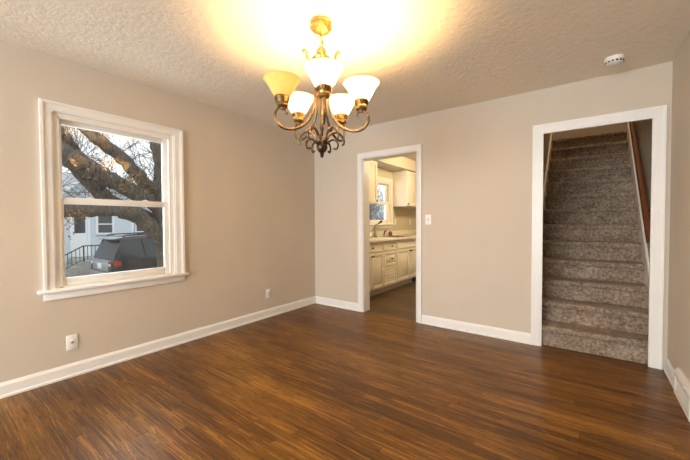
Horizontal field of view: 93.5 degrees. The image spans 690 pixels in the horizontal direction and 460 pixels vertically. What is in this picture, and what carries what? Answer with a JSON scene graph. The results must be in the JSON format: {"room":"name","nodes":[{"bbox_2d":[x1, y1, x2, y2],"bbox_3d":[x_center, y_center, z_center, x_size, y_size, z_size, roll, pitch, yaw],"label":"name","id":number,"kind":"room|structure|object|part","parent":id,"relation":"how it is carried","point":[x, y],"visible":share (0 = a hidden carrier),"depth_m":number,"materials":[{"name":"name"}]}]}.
{"room":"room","nodes":[
{"label":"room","id":0,"kind":"room"},
{"bbox_2d":[0,40,415,382],"bbox_3d":[-1.432,-0.117,3.585,0.150,2.460,12.120,1,2,36],"label":"wall","id":1,"kind":"structure","parent":0,"point":[249,183],"depth_m":3.16,"materials":[{"name":"beige paint"}]},
{"bbox_2d":[66,334,77,350],"bbox_3d":[-2.122,0.874,2.526,0.018,0.115,0.070,1,2,36],"label":"wall plate","id":2,"kind":"object","parent":1,"relation":"attached to","point":[71,340],"visible":1,"depth_m":2.52,"materials":[{"name":"white plastic"}]},
{"bbox_2d":[37,98,189,301],"bbox_3d":[-1.950,-0.226,2.824,0.178,1.482,1.115,1,2,36],"label":"window","id":3,"kind":"structure","parent":1,"relation":"in","point":[56,286],"depth_m":2.67,"materials":[{"name":"white paint"}]},
{"bbox_3d":[-1.986,-0.544,2.832,0.033,0.654,0.828,1,2,36],"label":"sash","id":4,"kind":"part","parent":3,"relation":"part of","materials":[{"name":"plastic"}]},
{"bbox_3d":[-1.976,-0.227,2.833,0.126,1.340,0.880,1,2,36],"label":"frame","id":5,"kind":"part","parent":3,"relation":"part of","materials":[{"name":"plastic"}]},
{"bbox_3d":[-1.952,0.083,2.824,0.036,0.685,0.828,1,2,36],"label":"sash","id":6,"kind":"part","parent":3,"relation":"part of","materials":[{"name":"plastic"}]},
{"bbox_2d":[0,296,315,398],"bbox_3d":[-2.658,1.109,1.800,0.022,0.103,7.500,1,2,36],"label":"baseboard","id":7,"kind":"structure","parent":1,"relation":"attached to","point":[29,382],"depth_m":2.84,"materials":[{"name":"white paint"}]},
{"bbox_2d":[266,289,269,298],"bbox_3d":[-0.968,0.802,4.096,0.008,0.115,0.070,1,2,36],"label":"electrical outlet","id":8,"kind":"object","parent":1,"relation":"attached to","point":[267,290],"visible":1,"depth_m":4.08,"materials":[{"name":"white plastic"}]},
{"bbox_2d":[369,161,377,203],"bbox_3d":[0.158,-0.809,5.298,0.355,0.721,0.955,1,2,36],"label":"upper cabinet","id":9,"kind":"object","parent":1,"relation":"attached to","point":[373,179],"visible":0.27,"depth_m":5.49,"materials":[{"name":"beige wood"}]},
{"bbox_2d":[370,176,394,228],"bbox_3d":[0.606,-0.530,6.282,0.178,0.997,1.187,1,2,36],"label":"window","id":10,"kind":"structure","parent":1,"relation":"in","point":[387,183],"depth_m":6.60,"materials":[{"name":"white paint"}]},
{"bbox_3d":[0.609,-0.338,6.287,0.036,0.432,0.918,1,2,36],"label":"sash","id":11,"kind":"part","parent":10,"relation":"part of","materials":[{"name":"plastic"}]},
{"bbox_3d":[0.576,-0.720,6.301,0.033,0.417,0.918,1,2,36],"label":"sash","id":12,"kind":"part","parent":10,"relation":"part of","materials":[{"name":"plastic"}]},
{"bbox_3d":[0.586,-0.529,6.298,0.126,0.850,0.970,1,2,36],"label":"frame","id":13,"kind":"part","parent":10,"relation":"part of","materials":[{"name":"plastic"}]},
{"bbox_3d":[0.650,-0.571,6.249,0.026,0.915,1.117,1,2,36],"label":"casing","id":14,"kind":"part","parent":10,"relation":"part of","materials":[{"name":"white paint"}]},
{"bbox_2d":[370,230,415,236],"bbox_3d":[0.722,0.075,6.363,0.020,0.096,3.300,1,2,36],"label":"backsplash","id":15,"kind":"structure","parent":1,"relation":"attached to","point":[400,232],"depth_m":6.80,"materials":[{"name":"beige tile"}]},
{"bbox_2d":[373,156,415,172],"bbox_3d":[1.041,-1.315,6.479,0.363,0.218,4.275,1,2,36],"label":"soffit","id":16,"kind":"structure","parent":1,"relation":"attached to","point":[402,163],"depth_m":6.23,"materials":[{"name":"paint"}]},
{"bbox_2d":[393,170,415,207],"bbox_3d":[1.423,-0.855,7.011,0.355,0.721,0.985,1,2,36],"label":"upper cabinet","id":17,"kind":"object","parent":1,"relation":"attached to","point":[404,182],"visible":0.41,"depth_m":6.65,"materials":[{"name":"beige wood"}]},
{"bbox_3d":[1.391,-0.847,6.729,0.018,0.703,0.484,1,2,36],"label":"door","id":18,"kind":"part","parent":17,"relation":"part of","materials":[{"name":"beige wood"}]},
{"bbox_2d":[0,281,689,459],"bbox_3d":[0.129,1.193,2.467,4.018,0.120,12.120,1,2,36],"label":"floor","id":19,"kind":"structure","parent":0,"point":[315,381],"depth_m":2.16,"materials":[{"name":"brown wood"}]},
{"bbox_2d":[370,242,383,296],"bbox_3d":[0.221,0.630,5.241,0.555,0.875,0.756,1,2,36],"label":"base cabinet","id":20,"kind":"object","parent":19,"relation":"on","point":[376,248],"visible":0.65,"depth_m":5.23,"materials":[{"name":"beige wood"}]},
{"bbox_3d":[0.307,0.664,4.952,0.018,0.570,0.363,1,2,36],"label":"door","id":21,"kind":"part","parent":20,"relation":"part of","materials":[{"name":"beige wood"}]},
{"bbox_3d":[0.416,0.281,5.092,0.018,0.147,0.734,1,2,36],"label":"drawer","id":22,"kind":"part","parent":20,"relation":"part of","materials":[{"name":"beige wood"}]},
{"bbox_3d":[0.528,0.656,5.250,0.018,0.570,0.363,1,2,36],"label":"door","id":23,"kind":"part","parent":20,"relation":"part of","materials":[{"name":"beige wood"}]},
{"bbox_2d":[380,240,396,292],"bbox_3d":[0.590,0.617,5.740,0.555,0.875,0.480,1,2,36],"label":"base cabinet","id":24,"kind":"object","parent":19,"relation":"on","point":[390,252],"visible":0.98,"depth_m":5.58,"materials":[{"name":"beige wood"}]},
{"bbox_3d":[0.785,0.857,5.602,0.018,0.150,0.464,1,2,36],"label":"drawer","id":25,"kind":"part","parent":24,"relation":"part of","materials":[{"name":"beige wood"}]},
{"bbox_3d":[0.784,0.702,5.598,0.018,0.140,0.464,1,2,36],"label":"drawer","id":26,"kind":"part","parent":24,"relation":"part of","materials":[{"name":"beige wood"}]},
{"bbox_3d":[0.783,0.492,5.593,0.018,0.260,0.464,1,2,36],"label":"drawer","id":27,"kind":"part","parent":24,"relation":"part of","materials":[{"name":"beige wood"}]},
{"bbox_3d":[0.782,0.268,5.588,0.018,0.147,0.464,1,2,36],"label":"drawer","id":28,"kind":"part","parent":24,"relation":"part of","materials":[{"name":"beige wood"}]},
{"bbox_2d":[394,238,415,287],"bbox_3d":[1.039,0.600,6.348,0.555,0.875,1.030,1,2,36],"label":"base cabinet","id":29,"kind":"object","parent":19,"relation":"on","point":[406,248],"visible":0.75,"depth_m":6.09,"materials":[{"name":"white wood"}]},
{"bbox_3d":[1.082,0.636,6.000,0.018,0.570,0.503,1,2,36],"label":"door","id":30,"kind":"part","parent":29,"relation":"part of","materials":[{"name":"beige wood"}]},
{"bbox_3d":[1.385,0.625,6.411,0.018,0.570,0.503,1,2,36],"label":"door","id":31,"kind":"part","parent":29,"relation":"part of","materials":[{"name":"beige wood"}]},
{"bbox_3d":[1.628,0.579,7.145,0.555,0.875,0.948,1,2,36],"label":"base cabinet","id":32,"kind":"object","parent":19,"relation":"on","visible":0},
{"bbox_2d":[370,234,415,242],"bbox_3d":[0.942,0.146,6.203,0.565,0.039,3.300,1,2,36],"label":"countertop","id":33,"kind":"structure","parent":32,"relation":"on","point":[373,239],"depth_m":5.75,"materials":[{"name":"beige laminate"}]},
{"bbox_2d":[374,220,382,236],"bbox_3d":[0.618,-0.026,6.080,0.148,0.315,0.128,-1,2,-29],"label":"kitchen faucet","id":34,"kind":"object","parent":33,"relation":"on","point":[381,221],"visible":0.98,"depth_m":6.07,"materials":[{"name":"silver metal"}]},
{"bbox_2d":[381,235,409,236],"bbox_3d":[1.008,0.213,6.268,0.445,0.184,0.700,1,2,36],"label":"sink","id":35,"kind":"object","parent":33,"relation":"in","point":[394,235],"visible":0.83,"depth_m":6.52,"materials":[{"name":"metal"}]},
{"bbox_2d":[0,0,689,136],"bbox_3d":[-1.218,-1.308,0.597,4.018,0.100,7.620,1,2,36],"label":"ceiling","id":36,"kind":"structure","parent":0,"point":[425,56],"depth_m":2.25,"materials":[{"name":"paint"}]},
{"bbox_2d":[263,15,378,157],"bbox_3d":[-0.146,-0.874,2.047,0.688,0.844,0.684,1,2,36],"label":"chandelier","id":37,"kind":"object","parent":36,"relation":"hanging from","point":[323,70],"visible":1,"depth_m":1.96,"materials":[{"name":"gold metal"}]},
{"bbox_3d":[-0.372,-0.839,1.924,0.220,0.109,0.220,1,2,36],"label":"lamp shade","id":38,"kind":"part","parent":37,"relation":"part of","materials":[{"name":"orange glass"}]},
{"bbox_3d":[-0.292,-0.810,1.962,0.283,0.428,0.017,-1,1,-25],"label":"arm","id":39,"kind":"part","parent":37,"relation":"part of","materials":[{"name":"brown metal"}]},
{"bbox_3d":[-0.317,-0.846,2.212,0.220,0.109,0.220,1,2,36],"label":"lamp shade","id":40,"kind":"part","parent":37,"relation":"part of","materials":[{"name":"beige glass"}]},
{"bbox_3d":[-0.256,-0.815,2.148,0.017,0.428,0.283,-2,2,-43],"label":"arm","id":41,"kind":"part","parent":37,"relation":"part of","materials":[{"name":"brown metal"}]},
{"bbox_3d":[-0.147,-1.066,2.025,0.120,0.150,0.120,1,2,36],"label":"crown","id":42,"kind":"part","parent":37,"relation":"part of","materials":[{"name":"gold metal"}]},
{"bbox_3d":[-0.146,-0.729,2.033,0.080,0.554,0.080,1,2,36],"label":"stem","id":43,"kind":"part","parent":37,"relation":"part of","materials":[{"name":"brown metal"}]},
{"bbox_3d":[-0.126,-0.809,1.871,0.017,0.428,0.283,0,1,-7],"label":"arm","id":44,"kind":"part","parent":37,"relation":"part of","materials":[{"name":"brown metal"}]},
{"bbox_3d":[-0.115,-0.837,1.782,0.220,0.109,0.220,1,2,36],"label":"lamp shade","id":45,"kind":"part","parent":37,"relation":"part of","materials":[{"name":"beige glass"}]},
{"bbox_3d":[-0.068,-0.816,2.172,0.017,0.428,0.283,0,2,29],"label":"arm","id":46,"kind":"part","parent":37,"relation":"part of","materials":[{"name":"brown metal"}]},
{"bbox_3d":[-0.026,-0.848,2.249,0.220,0.109,0.220,1,2,36],"label":"lamp shade","id":47,"kind":"part","parent":37,"relation":"part of","materials":[{"name":"beige glass"}]},
{"bbox_3d":[0.012,-0.813,2.001,0.283,0.428,0.017,0,1,11],"label":"arm","id":48,"kind":"part","parent":37,"relation":"part of","materials":[{"name":"brown metal"}]},
{"bbox_3d":[0.099,-0.842,1.983,0.220,0.109,0.220,1,2,36],"label":"lamp shade","id":49,"kind":"part","parent":37,"relation":"part of","materials":[{"name":"beige glass"}]},
{"bbox_2d":[604,54,624,66],"bbox_3d":[2.062,-1.290,2.485,0.126,0.052,0.126,1,2,36],"label":"smoke detector","id":50,"kind":"object","parent":36,"relation":"attached to","point":[614,60],"visible":1,"depth_m":2.45,"materials":[{"name":"white plastic"}]},
{"bbox_2d":[403,155,415,160],"bbox_3d":[1.965,-1.465,5.855,2.890,0.100,4.375,1,2,36],"label":"ceiling","id":51,"kind":"structure","parent":0,"point":[412,157],"depth_m":6.38,"materials":[{"name":"paint"}]},
{"bbox_2d":[314,61,672,368],"bbox_3d":[1.088,-0.121,3.741,4.018,2.440,0.125,1,2,36],"label":"wall","id":52,"kind":"structure","parent":0,"point":[477,157],"depth_m":3.44,"materials":[{"name":"beige paint"}]},
{"bbox_2d":[316,296,357,310],"bbox_3d":[-0.125,1.033,4.576,0.755,0.103,0.022,1,2,36],"label":"baseboard","id":53,"kind":"structure","parent":52,"relation":"attached to","point":[353,306],"depth_m":4.56,"materials":[{"name":"white paint"}]},
{"bbox_2d":[357,144,421,322],"bbox_3d":[0.580,0.043,4.115,0.903,2.098,0.165,1,2,36],"label":"door frame","id":54,"kind":"structure","parent":52,"relation":"in","point":[363,159],"depth_m":4.27,"materials":[{"name":"white paint"}]},
{"bbox_2d":[425,215,430,224],"bbox_3d":[0.959,-0.121,3.747,0.070,0.115,0.018,1,2,36],"label":"light switch","id":55,"kind":"object","parent":52,"relation":"attached to","point":[427,217],"visible":1,"depth_m":3.75,"materials":[{"name":"white plastic"}]},
{"bbox_2d":[421,315,530,344],"bbox_3d":[1.353,1.053,3.486,1.121,0.103,0.022,1,2,36],"label":"baseboard","id":56,"kind":"structure","parent":52,"relation":"attached to","point":[511,335],"depth_m":3.43,"materials":[{"name":"white paint"}]},
{"bbox_2d":[531,105,666,369],"bbox_3d":[2.175,0.063,2.862,0.919,2.104,0.042,1,2,36],"label":"door frame","id":57,"kind":"structure","parent":52,"relation":"in","point":[658,114],"depth_m":2.64,"materials":[{"name":"white paint"}]},
{"bbox_2d":[543,133,550,185],"bbox_3d":[2.603,-1.371,4.280,0.020,5.100,2.595,1,2,36],"label":"wall","id":58,"kind":"structure","parent":0,"point":[546,136],"depth_m":4.55,"materials":[{"name":"paint"}]},
{"bbox_2d":[553,123,626,139],"bbox_3d":[4.310,-2.613,5.756,2.947,2.700,0.100,1,2,36],"label":"wall","id":59,"kind":"structure","parent":0,"point":[622,126],"depth_m":5.70,"materials":[{"name":"paint"}]},
{"bbox_2d":[635,119,651,261],"bbox_3d":[3.437,-1.361,3.714,0.100,5.100,2.675,1,2,36],"label":"wall","id":60,"kind":"structure","parent":0,"point":[644,127],"depth_m":3.28,"materials":[{"name":"paint"}]},
{"bbox_2d":[629,122,649,242],"bbox_3d":[3.337,-1.062,3.729,0.071,2.294,2.540,1,2,36],"label":"handrail","id":61,"kind":"object","parent":60,"relation":"attached to","point":[645,209],"visible":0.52,"depth_m":3.20,"materials":[{"name":"brown wood"}]},
{"bbox_2d":[667,31,689,381],"bbox_3d":[0.356,-0.017,-0.530,0.120,2.440,7.620,1,2,36],"label":"wall","id":62,"kind":"structure","parent":0,"point":[678,337],"depth_m":2.28,"materials":[{"name":"beige paint"}]},
{"bbox_2d":[663,357,674,388],"bbox_3d":[2.438,1.073,2.430,0.022,0.103,0.432,1,2,36],"label":"baseboard","id":63,"kind":"structure","parent":62,"relation":"attached to","point":[668,368],"depth_m":2.45,"materials":[{"name":"white paint"}]},
{"bbox_2d":[674,367,689,421],"bbox_3d":[2.174,1.044,2.087,0.040,0.178,0.425,1,2,36],"label":"air vent","id":64,"kind":"object","parent":62,"relation":"in","point":[681,383],"visible":1,"depth_m":2.08,"materials":[{"name":"white paint"}]},
{"bbox_3d":[3.091,1.144,4.083,1.042,0.118,2.920,1,2,36],"label":"floor","id":65,"kind":"structure","parent":0,"visible":0},
{"bbox_2d":[542,122,648,363],"bbox_3d":[3.018,-0.255,4.048,0.947,2.678,2.878,1,2,36],"label":"staircase","id":66,"kind":"structure","parent":65,"relation":"on","point":[595,264],"depth_m":3.55,"materials":[{"name":"carpet"}]},
{"label":"outside","id":67,"kind":"structure","parent":0,"visible":0},
{"bbox_3d":[-21.666,1.605,26.730,59.840,0.200,90.000,1,2,36],"label":"ground","id":68,"kind":"structure","parent":67,"visible":0},
{"bbox_2d":[65,257,90,276],"bbox_3d":[-10.583,1.481,13.015,1.840,0.600,1.590,1,2,36],"label":"stoop","id":69,"kind":"object","parent":68,"relation":"on","point":[81,268],"visible":0.33,"depth_m":12.39,"materials":[{"name":"concrete"}]},
{"bbox_2d":[65,245,98,269],"bbox_3d":[-9.848,1.087,12.370,0.044,1.012,1.638,1,2,36],"label":"porch railing","id":70,"kind":"object","parent":69,"relation":"attached to","point":[83,259],"visible":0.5,"depth_m":12.26,"materials":[{"name":"black metal"}]},
{"bbox_3d":[-9.849,0.828,12.363,0.044,0.494,1.638,1,2,36],"label":"rail","id":71,"kind":"part","parent":70,"relation":"part of","materials":[{"name":"black metal"}]},
{"bbox_2d":[62,172,152,263],"bbox_3d":[-13.788,-0.638,17.122,8.680,4.670,16.600,1,2,36],"label":"neighbor house","id":72,"kind":"structure","parent":68,"relation":"on","point":[86,231],"depth_m":13.99,"materials":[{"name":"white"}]},
{"bbox_3d":[-11.256,-0.374,13.767,0.015,1.020,0.380,1,2,36],"label":"pane","id":73,"kind":"part","parent":72,"relation":"part of","materials":[{"name":"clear glass"}]},
{"bbox_3d":[-11.232,0.026,13.760,0.100,2.220,0.680,1,2,36],"label":"storm door","id":74,"kind":"part","parent":72,"relation":"part of","materials":[{"name":"white"}]},
{"bbox_3d":[-10.727,-0.264,14.498,0.030,0.770,0.530,1,2,36],"label":"pane","id":75,"kind":"part","parent":72,"relation":"part of","materials":[{"name":"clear glass"}]},
{"bbox_2d":[61,125,163,267],"bbox_3d":[-4.255,-0.704,5.157,2.460,5.422,3.538,1,2,30],"label":"tree","id":76,"kind":"object","parent":68,"relation":"on","point":[92,175],"visible":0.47,"depth_m":5.39,"materials":[{"name":"brown plant"}]},
{"bbox_2d":[90,232,156,274],"bbox_3d":[-5.657,0.928,11.091,2.100,1.753,4.610,1,2,36],"label":"suv","id":77,"kind":"object","parent":68,"relation":"on","point":[130,251],"visible":0.3,"depth_m":9.31,"materials":[{"name":"black paint"}]},
{"bbox_2d":[108,260,121,267],"bbox_3d":[-6.319,0.934,8.912,0.322,0.210,0.222,1,2,36],"label":"tail lamp","id":78,"kind":"object","parent":77,"relation":"attached to","point":[111,263],"depth_m":8.84,"materials":[{"name":"red plastic"}]},
{"bbox_3d":[-5.979,0.522,10.646,1.680,0.610,3.290,1,2,36],"label":"cabin glass","id":79,"kind":"part","parent":77,"relation":"part of","materials":[{"name":"grey glass"}]},
{"bbox_3d":[-6.713,0.124,10.643,0.041,0.114,1.867,1,2,37],"label":"roof rail","id":80,"kind":"part","parent":77,"relation":"part of","materials":[{"name":"black metal"}]},
{"bbox_3d":[-5.759,0.136,9.939,0.041,0.114,1.867,1,2,36],"label":"roof rail","id":81,"kind":"part","parent":77,"relation":"part of","materials":[{"name":"black metal"}]},
{"bbox_2d":[138,143,153,179],"bbox_3d":[-18.640,-7.060,33.757,6.513,17.002,7.098,-1,1,-21],"label":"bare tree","id":82,"kind":"object","parent":68,"relation":"on","point":[152,177],"visible":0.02,"depth_m":33.22,"materials":[{"name":"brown plant"}]},
{"bbox_2d":[370,186,383,219],"bbox_3d":[3.203,-1.583,24.465,13.831,6.116,8.765,1,2,34],"label":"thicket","id":83,"kind":"object","parent":68,"relation":"on","point":[381,213],"visible":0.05,"depth_m":23.56,"materials":[{"name":"grey plant"}]},
{"bbox_2d":[370,188,383,219],"bbox_3d":[1.082,-1.176,14.155,2.118,5.953,2.485,-1,1,-22],"label":"bare tree","id":84,"kind":"object","parent":68,"relation":"on","point":[372,208],"visible":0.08,"depth_m":13.66,"materials":[{"name":"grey plant"}]}
]}

